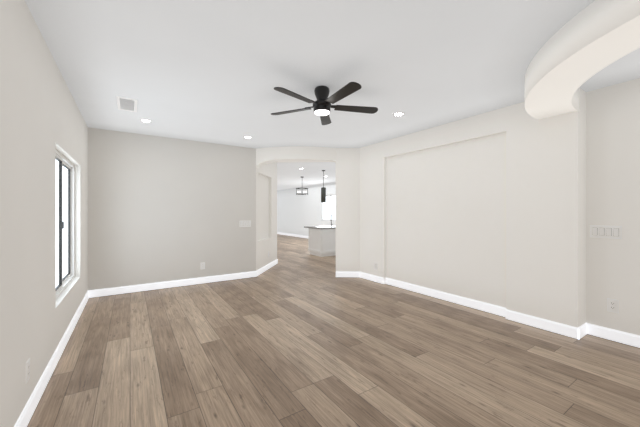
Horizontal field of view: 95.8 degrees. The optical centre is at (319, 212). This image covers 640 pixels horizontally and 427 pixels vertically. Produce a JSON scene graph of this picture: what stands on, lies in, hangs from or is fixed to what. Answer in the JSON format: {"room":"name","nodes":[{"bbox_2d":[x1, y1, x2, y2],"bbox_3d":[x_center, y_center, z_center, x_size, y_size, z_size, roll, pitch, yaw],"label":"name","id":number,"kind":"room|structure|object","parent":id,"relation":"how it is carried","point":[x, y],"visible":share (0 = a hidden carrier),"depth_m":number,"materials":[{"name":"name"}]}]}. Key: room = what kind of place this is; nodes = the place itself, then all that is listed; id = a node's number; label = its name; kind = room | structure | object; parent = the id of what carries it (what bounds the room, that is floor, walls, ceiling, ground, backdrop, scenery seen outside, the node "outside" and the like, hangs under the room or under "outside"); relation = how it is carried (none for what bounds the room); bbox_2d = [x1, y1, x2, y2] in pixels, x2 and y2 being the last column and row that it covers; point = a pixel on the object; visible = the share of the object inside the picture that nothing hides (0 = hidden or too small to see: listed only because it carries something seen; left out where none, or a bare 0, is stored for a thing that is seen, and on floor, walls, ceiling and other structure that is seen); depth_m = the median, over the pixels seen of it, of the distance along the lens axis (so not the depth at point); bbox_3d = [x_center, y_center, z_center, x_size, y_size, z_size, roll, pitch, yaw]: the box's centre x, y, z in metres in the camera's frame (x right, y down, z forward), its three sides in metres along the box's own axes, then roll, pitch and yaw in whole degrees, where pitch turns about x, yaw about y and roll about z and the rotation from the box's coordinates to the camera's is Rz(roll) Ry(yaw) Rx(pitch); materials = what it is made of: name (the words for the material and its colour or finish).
{"room":"empty living room","nodes":[
{"label":"empty living room","id":0,"kind":"room"},
{"bbox_2d":[0,0,87,426],"bbox_3d":[-1.792,0.006,1.545,0.140,2.800,7.830,0,0,-33],"label":"wall","id":1,"kind":"structure","parent":0,"point":[42,121],"depth_m":2.03,"materials":[{"name":"paint"}]},
{"bbox_2d":[26,358,29,382],"bbox_3d":[-1.975,1.071,1.957,0.007,0.137,0.084,0,0,-33],"label":"electrical outlet","id":2,"kind":"object","parent":1,"relation":"attached to","point":[27,370],"visible":1,"depth_m":1.95,"materials":[{"name":"white plastic"}]},
{"bbox_2d":[56,150,74,297],"bbox_3d":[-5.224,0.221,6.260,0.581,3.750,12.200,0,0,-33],"label":"window","id":3,"kind":"structure","parent":1,"relation":"in","point":[64,279],"depth_m":3.90,"materials":[{"name":"white plastic"}]},
{"bbox_2d":[88,127,255,289],"bbox_3d":[-2.700,0.006,5.549,3.020,2.800,0.140,0,0,-33],"label":"wall","id":4,"kind":"structure","parent":0,"point":[162,209],"depth_m":5.36,"materials":[{"name":"paint"}]},
{"bbox_2d":[200,262,204,269],"bbox_3d":[-2.317,1.056,5.713,0.084,0.137,0.007,0,0,-33],"label":"electrical outlet","id":5,"kind":"object","parent":4,"relation":"attached to","point":[202,265],"visible":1,"depth_m":5.71,"materials":[{"name":"white plastic"}]},
{"bbox_2d":[239,220,250,226],"bbox_3d":[-1.604,0.238,6.178,0.240,0.132,0.012,0,0,-33],"label":"light switch","id":6,"kind":"object","parent":4,"relation":"attached to","point":[245,223],"visible":1,"depth_m":6.18,"materials":[{"name":"white plastic"}]},
{"bbox_2d":[256,162,276,270],"bbox_3d":[-1.368,0.006,7.148,0.160,2.800,1.650,0,0,8],"label":"wall","id":7,"kind":"structure","parent":0,"point":[266,208],"depth_m":7.18,"materials":[{"name":"paint"}]},
{"bbox_2d":[256,146,335,167],"bbox_3d":[-0.522,-1.189,6.271,1.756,0.410,0.359,0,0,2],"label":"wall","id":8,"kind":"structure","parent":0,"point":[293,154],"depth_m":6.16,"materials":[{"name":"paint"}]},
{"bbox_2d":[277,183,335,235],"bbox_3d":[0.352,0.006,14.164,0.140,2.800,14.990,0,0,-33],"label":"wall","id":9,"kind":"structure","parent":0,"point":[296,214],"depth_m":16.12,"materials":[{"name":"paint"}]},
{"bbox_2d":[322,194,335,220],"bbox_3d":[0.687,-0.069,13.971,0.430,2.550,3.500,0,0,-33],"label":"window","id":10,"kind":"structure","parent":9,"relation":"in","point":[329,206],"depth_m":14.42,"materials":[{"name":"white plastic"}]},
{"bbox_2d":[25,0,639,190],"bbox_3d":[-1.703,-1.454,9.350,9.460,0.120,21.380,0,0,-33],"label":"ceiling","id":11,"kind":"structure","parent":0,"point":[213,71],"depth_m":2.71,"materials":[{"name":"paint"}]},
{"bbox_2d":[117,96,136,111],"bbox_3d":[-2.485,-1.389,3.728,0.210,0.011,0.500,0,0,-33],"label":"ceiling vent","id":12,"kind":"object","parent":11,"relation":"in","point":[127,104],"visible":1,"depth_m":3.71,"materials":[{"name":"silver metal"}]},
{"bbox_2d":[321,170,325,201],"bbox_3d":[0.115,-0.864,9.587,0.164,1.060,0.164,0,0,-33],"label":"pendant light","id":13,"kind":"object","parent":11,"relation":"hanging from","point":[323,193],"visible":1,"depth_m":9.54,"materials":[{"name":"grey metal"}]},
{"bbox_2d":[271,82,377,124],"bbox_3d":[0.039,-1.248,3.201,1.271,0.293,1.236,0,0,-33],"label":"ceiling fan","id":14,"kind":"object","parent":11,"relation":"hanging from","point":[322,106],"visible":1,"depth_m":3.18,"materials":[{"name":"black metal"}]},
{"bbox_2d":[393,112,403,115],"bbox_3d":[1.115,-1.389,4.095,0.156,0.010,0.156,0,0,-33],"label":"recessed light","id":15,"kind":"object","parent":11,"relation":"in","point":[398,114],"visible":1,"depth_m":4.09,"materials":[{"name":"white"}]},
{"bbox_2d":[525,0,639,119],"bbox_3d":[2.712,-1.262,1.790,1.952,0.264,2.968,0,0,-33],"label":"beam","id":16,"kind":"structure","parent":11,"relation":"attached to","point":[574,54],"depth_m":2.15,"materials":[{"name":"paint"}]},
{"bbox_2d":[27,234,639,426],"bbox_3d":[-1.703,1.466,9.350,9.460,0.120,21.380,0,0,-33],"label":"floor","id":17,"kind":"structure","parent":0,"point":[298,335],"depth_m":2.69,"materials":[{"name":"brown wood"}]},
{"bbox_2d":[308,229,335,256],"bbox_3d":[0.787,0.964,10.005,2.298,0.884,0.840,0,0,-33],"label":"kitchen island","id":18,"kind":"object","parent":17,"relation":"on","point":[321,241],"depth_m":9.27,"materials":[{"name":"white wood"}]},
{"bbox_2d":[304,225,335,228],"bbox_3d":[0.726,0.502,10.114,2.360,0.040,1.090,0,0,-33],"label":"island countertop","id":19,"kind":"structure","parent":18,"relation":"on","point":[309,227],"depth_m":9.47,"materials":[{"name":"white stone"}]},
{"bbox_2d":[336,148,359,271],"bbox_3d":[0.580,0.006,6.988,1.196,2.800,1.545,0,0,-33],"label":"wall","id":20,"kind":"structure","parent":0,"point":[347,209],"depth_m":6.26,"materials":[{"name":"paint"}]},
{"bbox_2d":[360,89,585,327],"bbox_3d":[1.921,0.506,5.007,0.410,3.800,4.040,0,0,-33],"label":"wall","id":21,"kind":"structure","parent":0,"point":[489,207],"depth_m":4.06,"materials":[{"name":"paint"}]},
{"bbox_2d":[14,232,639,426],"bbox_3d":[-1.703,1.343,9.350,8.580,0.125,20.500,0,0,-33],"label":"baseboard","id":22,"kind":"structure","parent":21,"relation":"attached to","point":[578,333],"depth_m":3.91,"materials":[{"name":"white wood"}]},
{"bbox_2d":[586,78,639,335],"bbox_3d":[3.898,0.006,2.244,0.140,2.800,2.750,0,0,-33],"label":"wall","id":23,"kind":"structure","parent":0,"point":[612,164],"depth_m":3.16,"materials":[{"name":"paint"}]},
{"bbox_2d":[590,225,621,238],"bbox_3d":[3.171,0.216,3.213,0.012,0.142,0.260,0,0,-33],"label":"switch","id":24,"kind":"object","parent":23,"relation":"attached to","point":[605,231],"visible":1,"depth_m":3.21,"materials":[{"name":"white plastic"}]},
{"bbox_2d":[607,298,618,313],"bbox_3d":[3.205,1.021,3.164,0.007,0.148,0.091,0,0,-33],"label":"outlet","id":25,"kind":"object","parent":23,"relation":"attached to","point":[613,305],"visible":1,"depth_m":3.16,"materials":[{"name":"white plastic"}]}
]}

